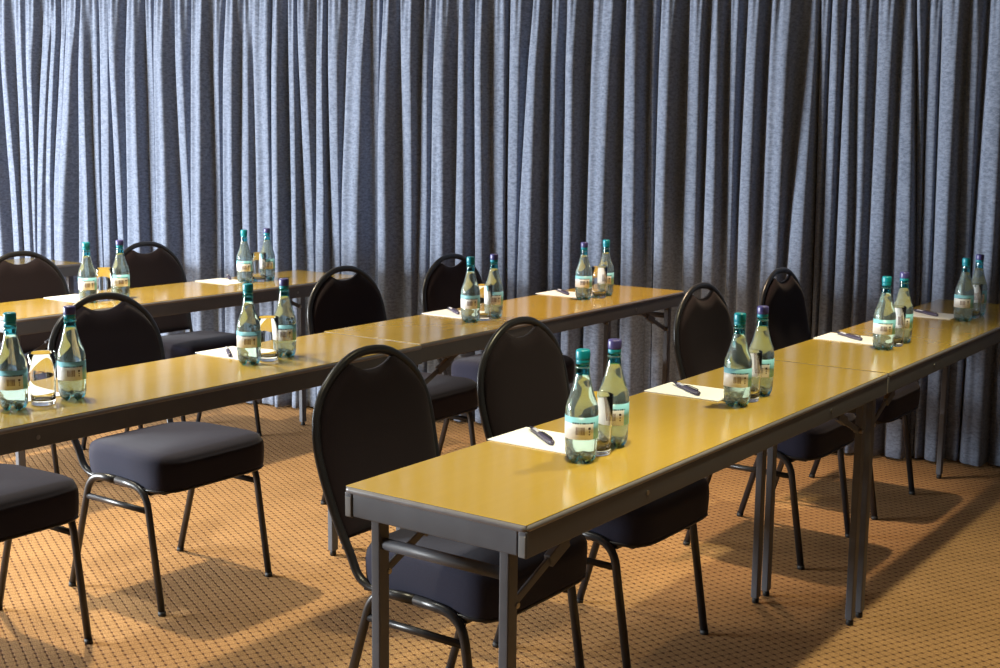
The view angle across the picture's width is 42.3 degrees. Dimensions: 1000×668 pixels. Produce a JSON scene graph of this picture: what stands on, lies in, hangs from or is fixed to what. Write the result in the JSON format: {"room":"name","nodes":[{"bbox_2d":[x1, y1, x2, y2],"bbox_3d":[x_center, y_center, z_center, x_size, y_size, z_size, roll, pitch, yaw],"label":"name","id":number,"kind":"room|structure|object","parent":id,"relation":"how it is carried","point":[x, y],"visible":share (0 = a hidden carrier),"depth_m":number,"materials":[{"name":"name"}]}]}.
{"room":"conference room","nodes":[
{"label":"conference room","id":0,"kind":"room"},
{"bbox_2d":[0,402,999,667],"bbox_3d":[-2.090,1.206,1.469,16.600,0.100,11.000,3,9,18],"label":"floor","id":1,"kind":"structure","parent":0,"point":[932,587],"depth_m":4.01,"materials":[{"name":"carpet"}]},
{"bbox_2d":[4,258,80,294],"bbox_3d":[-2.737,0.103,5.791,0.414,0.740,1.796,7,11,35],"label":"folding table","id":2,"kind":"object","parent":1,"relation":"on","point":[68,269],"visible":0.18,"depth_m":6.32,"materials":[{"name":"wood"}]},
{"bbox_2d":[0,463,92,643],"bbox_3d":[-1.441,0.413,3.439,0.540,0.884,0.447,7,11,35],"label":"banquet chair","id":3,"kind":"object","parent":1,"relation":"on","point":[32,500],"visible":1,"depth_m":3.40,"materials":[{"name":"fabric"}]},
{"bbox_2d":[0,251,142,473],"bbox_3d":[-1.805,0.115,5.334,0.540,0.884,0.447,7,11,35],"label":"banquet chair","id":4,"kind":"object","parent":1,"relation":"on","point":[40,277],"visible":0.32,"depth_m":5.42,"materials":[{"name":"fabric"}]},
{"bbox_2d":[0,0,274,404],"bbox_3d":[-2.729,-0.801,6.919,3.356,2.158,0.130,3,9,18],"label":"curtain","id":5,"kind":"object","parent":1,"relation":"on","point":[129,121],"visible":0.62,"depth_m":6.62,"materials":[{"name":"fabric"}]},
{"bbox_2d":[48,292,271,616],"bbox_3d":[-1.046,0.332,3.987,0.540,0.884,0.447,7,11,35],"label":"banquet chair","id":6,"kind":"object","parent":1,"relation":"on","point":[170,457],"visible":0.67,"depth_m":3.92,"materials":[{"name":"fabric"}]},
{"bbox_2d":[0,270,353,466],"bbox_3d":[-1.319,0.187,5.353,0.414,0.740,1.796,7,11,35],"label":"folding table","id":7,"kind":"object","parent":1,"relation":"on","point":[40,315],"visible":0.41,"depth_m":5.17,"materials":[{"name":"metal"}]},
{"bbox_2d":[44,294,79,301],"bbox_3d":[-1.639,-0.139,5.009,0.210,0.002,0.148,7,11,35],"label":"notepad","id":8,"kind":"object","parent":7,"relation":"on","point":[73,297],"visible":0.52,"depth_m":5.01,"materials":[{"name":"white paper"}]},
{"bbox_2d":[78,242,96,302],"bbox_3d":[-1.558,-0.232,4.881,0.067,0.229,0.067,5,10,24],"label":"water bottle","id":9,"kind":"object","parent":7,"relation":"on","point":[87,279],"visible":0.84,"depth_m":4.86,"materials":[{"name":"clear glass"}]},
{"bbox_2d":[95,267,112,300],"bbox_3d":[-1.512,-0.190,4.948,0.064,0.126,0.064,7,11,35],"label":"drinking glass","id":10,"kind":"object","parent":7,"relation":"on","point":[104,275],"visible":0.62,"depth_m":4.92,"materials":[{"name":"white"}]},
{"bbox_2d":[112,240,129,296],"bbox_3d":[-1.466,-0.250,4.999,0.067,0.229,0.067,4,10,22],"label":"water bottle","id":11,"kind":"object","parent":7,"relation":"on","point":[121,276],"visible":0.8,"depth_m":4.98,"materials":[{"name":"clear glass"}]},
{"bbox_2d":[197,278,253,284],"bbox_3d":[-1.198,-0.229,5.622,0.210,0.002,0.148,7,11,35],"label":"notepad","id":12,"kind":"object","parent":7,"relation":"on","point":[224,281],"visible":1,"depth_m":5.61,"materials":[{"name":"white paper"}]},
{"bbox_2d":[236,230,252,282],"bbox_3d":[-1.103,-0.336,5.581,0.067,0.229,0.067,6,10,31],"label":"water bottle","id":13,"kind":"object","parent":7,"relation":"on","point":[244,257],"visible":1,"depth_m":5.56,"materials":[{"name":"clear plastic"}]},
{"bbox_2d":[251,252,265,281],"bbox_3d":[-1.048,-0.290,5.630,0.064,0.126,0.064,7,11,35],"label":"drinking glass","id":14,"kind":"object","parent":7,"relation":"on","point":[258,258],"visible":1,"depth_m":5.61,"materials":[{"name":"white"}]},
{"bbox_2d":[261,228,274,280],"bbox_3d":[-1.023,-0.351,5.685,0.067,0.229,0.067,7,11,33],"label":"water bottle","id":15,"kind":"object","parent":7,"relation":"on","point":[267,248],"visible":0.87,"depth_m":5.66,"materials":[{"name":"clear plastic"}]},
{"bbox_2d":[112,241,261,435],"bbox_3d":[-1.425,0.037,5.862,0.540,0.884,0.447,7,11,35],"label":"banquet chair","id":16,"kind":"object","parent":1,"relation":"on","point":[161,266],"visible":0.43,"depth_m":5.92,"materials":[{"name":"fabric"}]},
{"bbox_2d":[0,332,421,555],"bbox_3d":[-0.931,0.485,3.462,0.414,0.740,1.796,7,11,35],"label":"folding table","id":17,"kind":"object","parent":1,"relation":"on","point":[114,399],"visible":0.57,"depth_m":3.36,"materials":[{"name":"metal"}]},
{"bbox_2d":[0,312,27,410],"bbox_3d":[-1.136,0.063,3.010,0.067,0.229,0.067,5,10,26],"label":"water bottle","id":18,"kind":"object","parent":17,"relation":"on","point":[13,363],"visible":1,"depth_m":2.99,"materials":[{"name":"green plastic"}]},
{"bbox_2d":[27,350,55,405],"bbox_3d":[-1.089,0.105,3.078,0.064,0.126,0.064,7,11,35],"label":"drinking glass","id":19,"kind":"object","parent":17,"relation":"on","point":[41,363],"visible":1,"depth_m":3.06,"materials":[{"name":"clear glass"}]},
{"bbox_2d":[28,386,59,401],"bbox_3d":[-1.198,0.148,3.196,0.210,0.002,0.148,7,11,35],"label":"notepad","id":20,"kind":"object","parent":17,"relation":"on","point":[57,393],"visible":0.02,"depth_m":3.19,"materials":[{"name":"white paper"}]},
{"bbox_2d":[57,305,86,400],"bbox_3d":[-1.038,0.045,3.132,0.067,0.229,0.067,5,10,25],"label":"water bottle","id":21,"kind":"object","parent":17,"relation":"on","point":[71,357],"visible":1,"depth_m":3.11,"materials":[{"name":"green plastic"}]},
{"bbox_2d":[195,346,237,359],"bbox_3d":[-0.771,0.057,3.814,0.210,0.002,0.148,7,11,35],"label":"notepad","id":22,"kind":"object","parent":17,"relation":"on","point":[220,352],"visible":0.48,"depth_m":3.81,"materials":[{"name":"white paper"}]},
{"bbox_2d":[225,346,231,356],"bbox_3d":[-0.801,0.048,3.809,0.013,0.017,0.163,-2,9,-16],"label":"ballpoint pen","id":23,"kind":"object","parent":22,"relation":"on","point":[227,349],"visible":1,"depth_m":3.76,"materials":[{"name":"grey plastic"}]},
{"bbox_2d":[236,283,260,364],"bbox_3d":[-0.705,-0.028,3.630,0.067,0.229,0.067,7,11,36],"label":"water bottle","id":24,"kind":"object","parent":17,"relation":"on","point":[248,331],"visible":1,"depth_m":3.61,"materials":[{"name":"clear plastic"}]},
{"bbox_2d":[258,315,278,361],"bbox_3d":[-0.665,0.013,3.704,0.064,0.126,0.064,7,11,35],"label":"drinking glass","id":25,"kind":"object","parent":17,"relation":"on","point":[269,324],"visible":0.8,"depth_m":3.68,"materials":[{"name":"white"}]},
{"bbox_2d":[274,278,295,356],"bbox_3d":[-0.627,-0.048,3.763,0.067,0.229,0.067,7,11,37],"label":"water bottle","id":26,"kind":"object","parent":17,"relation":"on","point":[284,311],"visible":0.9,"depth_m":3.74,"materials":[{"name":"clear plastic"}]},
{"bbox_2d":[271,0,510,422],"bbox_3d":[-0.559,-0.669,6.228,1.222,2.158,0.130,3,9,18],"label":"curtain","id":27,"kind":"object","parent":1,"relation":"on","point":[390,118],"visible":0.66,"depth_m":6.20,"materials":[{"name":"fabric"}]},
{"bbox_2d":[307,265,477,504],"bbox_3d":[-0.396,0.200,4.889,0.540,0.884,0.447,7,11,35],"label":"banquet chair","id":28,"kind":"object","parent":1,"relation":"on","point":[333,304],"visible":0.41,"depth_m":4.89,"materials":[{"name":"fabric"}]},
{"bbox_2d":[312,344,586,667],"bbox_3d":[-0.109,0.490,3.041,0.540,0.884,0.447,7,11,35],"label":"banquet chair","id":29,"kind":"object","parent":1,"relation":"on","point":[380,419],"visible":0.7,"depth_m":2.99,"materials":[{"name":"fabric"}]},
{"bbox_2d":[421,253,573,455],"bbox_3d":[-0.003,0.120,5.435,0.540,0.884,0.447,7,11,35],"label":"banquet chair","id":30,"kind":"object","parent":1,"relation":"on","point":[442,284],"visible":0.34,"depth_m":5.41,"materials":[{"name":"fabric"}]},
{"bbox_2d":[324,285,683,547],"bbox_3d":[0.096,0.270,4.928,0.414,0.740,1.796,7,11,34],"label":"folding table","id":31,"kind":"object","parent":1,"relation":"on","point":[439,337],"visible":0.5,"depth_m":4.72,"materials":[{"name":"laminate"}]},
{"bbox_2d":[422,309,460,317],"bbox_3d":[-0.156,-0.073,4.695,0.210,0.002,0.148,7,11,35],"label":"notepad","id":32,"kind":"object","parent":31,"relation":"on","point":[446,312],"visible":0.52,"depth_m":4.69,"materials":[{"name":"white paper"}]},
{"bbox_2d":[448,307,459,313],"bbox_3d":[-0.172,-0.089,4.741,0.013,0.017,0.163,-2,9,-16],"label":"ballpoint pen","id":33,"kind":"object","parent":32,"relation":"on","point":[454,310],"visible":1,"depth_m":4.71,"materials":[{"name":"grey"}]},
{"bbox_2d":[461,256,479,322],"bbox_3d":[-0.102,-0.155,4.489,0.067,0.229,0.067,9,12,42],"label":"water bottle","id":34,"kind":"object","parent":31,"relation":"on","point":[470,290],"visible":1,"depth_m":4.47,"materials":[{"name":"clear plastic"}]},
{"bbox_2d":[478,284,492,320],"bbox_3d":[-0.059,-0.111,4.548,0.064,0.126,0.064,7,11,35],"label":"drinking glass","id":35,"kind":"object","parent":31,"relation":"on","point":[485,289],"visible":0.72,"depth_m":4.52,"materials":[{"name":"clear glass"}]},
{"bbox_2d":[485,254,502,318],"bbox_3d":[-0.022,-0.171,4.599,0.067,0.229,0.067,8,11,39],"label":"water bottle","id":36,"kind":"object","parent":31,"relation":"on","point":[493,278],"visible":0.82,"depth_m":4.58,"materials":[{"name":"clear plastic"}]},
{"bbox_2d":[535,290,591,297],"bbox_3d":[0.273,-0.165,5.318,0.210,0.002,0.148,7,11,35],"label":"notepad","id":37,"kind":"object","parent":31,"relation":"on","point":[553,292],"visible":0.52,"depth_m":5.31,"materials":[{"name":"white paper"}]},
{"bbox_2d":[556,289,569,294],"bbox_3d":[0.257,-0.178,5.343,0.013,0.017,0.163,-2,9,-16],"label":"ballpoint pen","id":38,"kind":"object","parent":37,"relation":"on","point":[566,292],"visible":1,"depth_m":5.31,"materials":[{"name":"grey"}]},
{"bbox_2d":[575,242,591,299],"bbox_3d":[0.333,-0.251,5.143,0.067,0.229,0.067,-7,11,-39],"label":"water bottle","id":39,"kind":"object","parent":31,"relation":"on","point":[583,275],"visible":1,"depth_m":5.12,"materials":[{"name":"clear plastic"}]},
{"bbox_2d":[592,266,607,298],"bbox_3d":[0.400,-0.208,5.208,0.064,0.126,0.064,7,11,35],"label":"drinking glass","id":40,"kind":"object","parent":31,"relation":"on","point":[599,273],"visible":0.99,"depth_m":5.18,"materials":[{"name":"clear glass"}]},
{"bbox_2d":[598,239,613,295],"bbox_3d":[0.431,-0.270,5.273,0.067,0.229,0.067,-7,11,-39],"label":"water bottle","id":41,"kind":"object","parent":31,"relation":"on","point":[605,260],"visible":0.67,"depth_m":5.25,"materials":[{"name":"clear plastic"}]},
{"bbox_2d":[477,316,708,667],"bbox_3d":[0.261,0.415,3.554,0.540,0.884,0.447,7,11,35],"label":"banquet chair","id":42,"kind":"object","parent":1,"relation":"on","point":[522,382],"visible":0.56,"depth_m":3.53,"materials":[{"name":"fabric"}]},
{"bbox_2d":[345,360,887,667],"bbox_3d":[0.393,0.562,3.070,0.414,0.740,1.796,7,11,35],"label":"folding table","id":43,"kind":"object","parent":1,"relation":"on","point":[515,501],"visible":0.89,"depth_m":2.52,"materials":[{"name":"laminate"}]},
{"bbox_2d":[488,427,565,453],"bbox_3d":[0.101,0.228,2.776,0.210,0.002,0.148,7,11,35],"label":"notepad","id":44,"kind":"object","parent":43,"relation":"on","point":[525,437],"visible":0.48,"depth_m":2.77,"materials":[{"name":"white paper"}]},
{"bbox_2d":[529,426,554,444],"bbox_3d":[0.088,0.215,2.797,0.013,0.017,0.163,-2,9,-16],"label":"ballpoint pen","id":45,"kind":"object","parent":44,"relation":"on","point":[541,434],"visible":1,"depth_m":2.77,"materials":[{"name":"black"}]},
{"bbox_2d":[565,348,598,463],"bbox_3d":[0.164,0.143,2.590,0.067,0.229,0.067,-7,12,-41],"label":"water bottle","id":46,"kind":"object","parent":43,"relation":"on","point":[581,410],"visible":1,"depth_m":2.57,"materials":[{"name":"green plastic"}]},
{"bbox_2d":[594,391,613,456],"bbox_3d":[0.200,0.185,2.661,0.064,0.126,0.064,7,11,35],"label":"drinking glass","id":47,"kind":"object","parent":43,"relation":"on","point":[604,399],"visible":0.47,"depth_m":2.64,"materials":[{"name":"clear glass"}]},
{"bbox_2d":[599,338,628,447],"bbox_3d":[0.239,0.124,2.721,0.067,0.229,0.067,-6,11,-38],"label":"water bottle","id":48,"kind":"object","parent":43,"relation":"on","point":[613,381],"visible":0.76,"depth_m":2.70,"materials":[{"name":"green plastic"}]},
{"bbox_2d":[644,382,723,401],"bbox_3d":[0.498,0.148,3.323,0.210,0.002,0.148,7,11,35],"label":"notepad","id":49,"kind":"object","parent":43,"relation":"on","point":[707,393],"visible":0.72,"depth_m":3.31,"materials":[{"name":"white paper"}]},
{"bbox_2d":[673,381,700,394],"bbox_3d":[0.479,0.136,3.335,0.013,0.017,0.163,-2,9,-16],"label":"ballpoint pen","id":50,"kind":"object","parent":49,"relation":"on","point":[688,388],"visible":1,"depth_m":3.31,"materials":[{"name":"grey plastic"}]},
{"bbox_2d":[723,312,751,406],"bbox_3d":[0.579,0.062,3.144,0.067,0.229,0.067,-6,11,-37],"label":"water bottle","id":51,"kind":"object","parent":43,"relation":"on","point":[737,383],"visible":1,"depth_m":3.12,"materials":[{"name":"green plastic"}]},
{"bbox_2d":[749,349,762,402],"bbox_3d":[0.618,0.104,3.215,0.064,0.126,0.064,7,11,35],"label":"drinking glass","id":52,"kind":"object","parent":43,"relation":"on","point":[756,355],"visible":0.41,"depth_m":3.19,"materials":[{"name":"clear glass"}]},
{"bbox_2d":[749,305,773,396],"bbox_3d":[0.662,0.042,3.279,0.067,0.229,0.067,-5,10,-31],"label":"water bottle","id":53,"kind":"object","parent":43,"relation":"on","point":[761,340],"visible":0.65,"depth_m":3.26,"materials":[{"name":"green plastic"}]},
{"bbox_2d":[507,0,820,395],"bbox_3d":[0.694,-0.593,5.829,1.427,2.158,0.131,3,9,18],"label":"curtain","id":54,"kind":"object","parent":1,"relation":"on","point":[681,135],"visible":0.63,"depth_m":5.79,"materials":[{"name":"fabric"}]},
{"bbox_2d":[673,282,855,569],"bbox_3d":[0.911,0.282,4.456,0.540,0.884,0.447,7,11,35],"label":"banquet chair","id":55,"kind":"object","parent":1,"relation":"on","point":[702,329],"visible":0.53,"depth_m":4.42,"materials":[{"name":"fabric"}]},
{"bbox_2d":[759,267,919,519],"bbox_3d":[1.312,0.201,5.012,0.540,0.884,0.447,7,11,35],"label":"banquet chair","id":56,"kind":"object","parent":1,"relation":"on","point":[788,325],"visible":0.48,"depth_m":5.02,"materials":[{"name":"fabric"}]},
{"bbox_2d":[761,299,999,617],"bbox_3d":[1.439,0.349,4.520,0.414,0.740,1.796,7,11,35],"label":"folding table","id":57,"kind":"object","parent":1,"relation":"on","point":[935,344],"visible":0.66,"depth_m":3.95,"materials":[{"name":"metal"}]},
{"bbox_2d":[814,332,872,344],"bbox_3d":[1.152,0.015,4.227,0.210,0.002,0.148,7,11,35],"label":"notepad","id":58,"kind":"object","parent":57,"relation":"on","point":[829,336],"visible":0.56,"depth_m":4.22,"materials":[{"name":"white paper"}]},
{"bbox_2d":[835,331,862,340],"bbox_3d":[1.143,0.003,4.245,0.013,0.017,0.163,-2,9,-16],"label":"ballpoint pen","id":59,"kind":"object","parent":58,"relation":"on","point":[849,335],"visible":1,"depth_m":4.22,"materials":[{"name":"grey"}]},
{"bbox_2d":[873,276,895,350],"bbox_3d":[1.193,-0.065,4.009,0.067,0.229,0.067,-5,10,-30],"label":"water bottle","id":60,"kind":"object","parent":57,"relation":"on","point":[884,320],"visible":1,"depth_m":3.99,"materials":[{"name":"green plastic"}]},
{"bbox_2d":[893,305,906,346],"bbox_3d":[1.249,-0.025,4.093,0.064,0.126,0.064,7,11,35],"label":"drinking glass","id":61,"kind":"object","parent":57,"relation":"on","point":[900,310],"visible":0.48,"depth_m":4.07,"materials":[{"name":"clear glass"}]},
{"bbox_2d":[893,272,912,343],"bbox_3d":[1.291,-0.085,4.146,0.067,0.229,0.067,-4,10,-28],"label":"water bottle","id":62,"kind":"object","parent":57,"relation":"on","point":[903,298],"visible":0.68,"depth_m":4.12,"materials":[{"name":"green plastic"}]},
{"bbox_2d":[913,311,953,319],"bbox_3d":[1.592,-0.072,4.820,0.210,0.002,0.148,7,11,35],"label":"notepad","id":63,"kind":"object","parent":57,"relation":"on","point":[915,314],"visible":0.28,"depth_m":4.79,"materials":[{"name":"white paper"}]},
{"bbox_2d":[913,309,937,315],"bbox_3d":[1.586,-0.083,4.832,0.013,0.017,0.163,-2,9,-16],"label":"ballpoint pen","id":64,"kind":"object","parent":63,"relation":"on","point":[927,312],"visible":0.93,"depth_m":4.81,"materials":[{"name":"grey"}]},
{"bbox_2d":[954,258,973,321],"bbox_3d":[1.673,-0.160,4.657,0.067,0.229,0.067,-3,10,-22],"label":"water bottle","id":65,"kind":"object","parent":57,"relation":"on","point":[964,290],"visible":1,"depth_m":4.64,"materials":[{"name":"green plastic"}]},
{"bbox_2d":[972,283,982,318],"bbox_3d":[1.735,-0.122,4.750,0.064,0.126,0.064,7,11,35],"label":"drinking glass","id":66,"kind":"object","parent":57,"relation":"on","point":[978,288],"visible":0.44,"depth_m":4.72,"materials":[{"name":"clear glass"}]},
{"bbox_2d":[971,254,986,315],"bbox_3d":[1.776,-0.182,4.806,0.067,0.229,0.067,-4,10,-26],"label":"water bottle","id":67,"kind":"object","parent":57,"relation":"on","point":[978,276],"visible":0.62,"depth_m":4.78,"materials":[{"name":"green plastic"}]},
{"bbox_2d":[811,0,999,465],"bbox_3d":[2.688,-0.471,5.194,2.817,2.158,0.127,3,9,18],"label":"curtain","id":68,"kind":"object","parent":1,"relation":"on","point":[908,151],"visible":0.71,"depth_m":5.50,"materials":[{"name":"fabric"}]},
{"bbox_2d":[506,36,820,337],"bbox_3d":[-0.364,-0.992,6.471,16.600,2.750,0.100,3,9,18],"label":"wall","id":69,"kind":"structure","parent":0,"point":[820,36],"depth_m":5.93,"materials":[{"name":"paint"}]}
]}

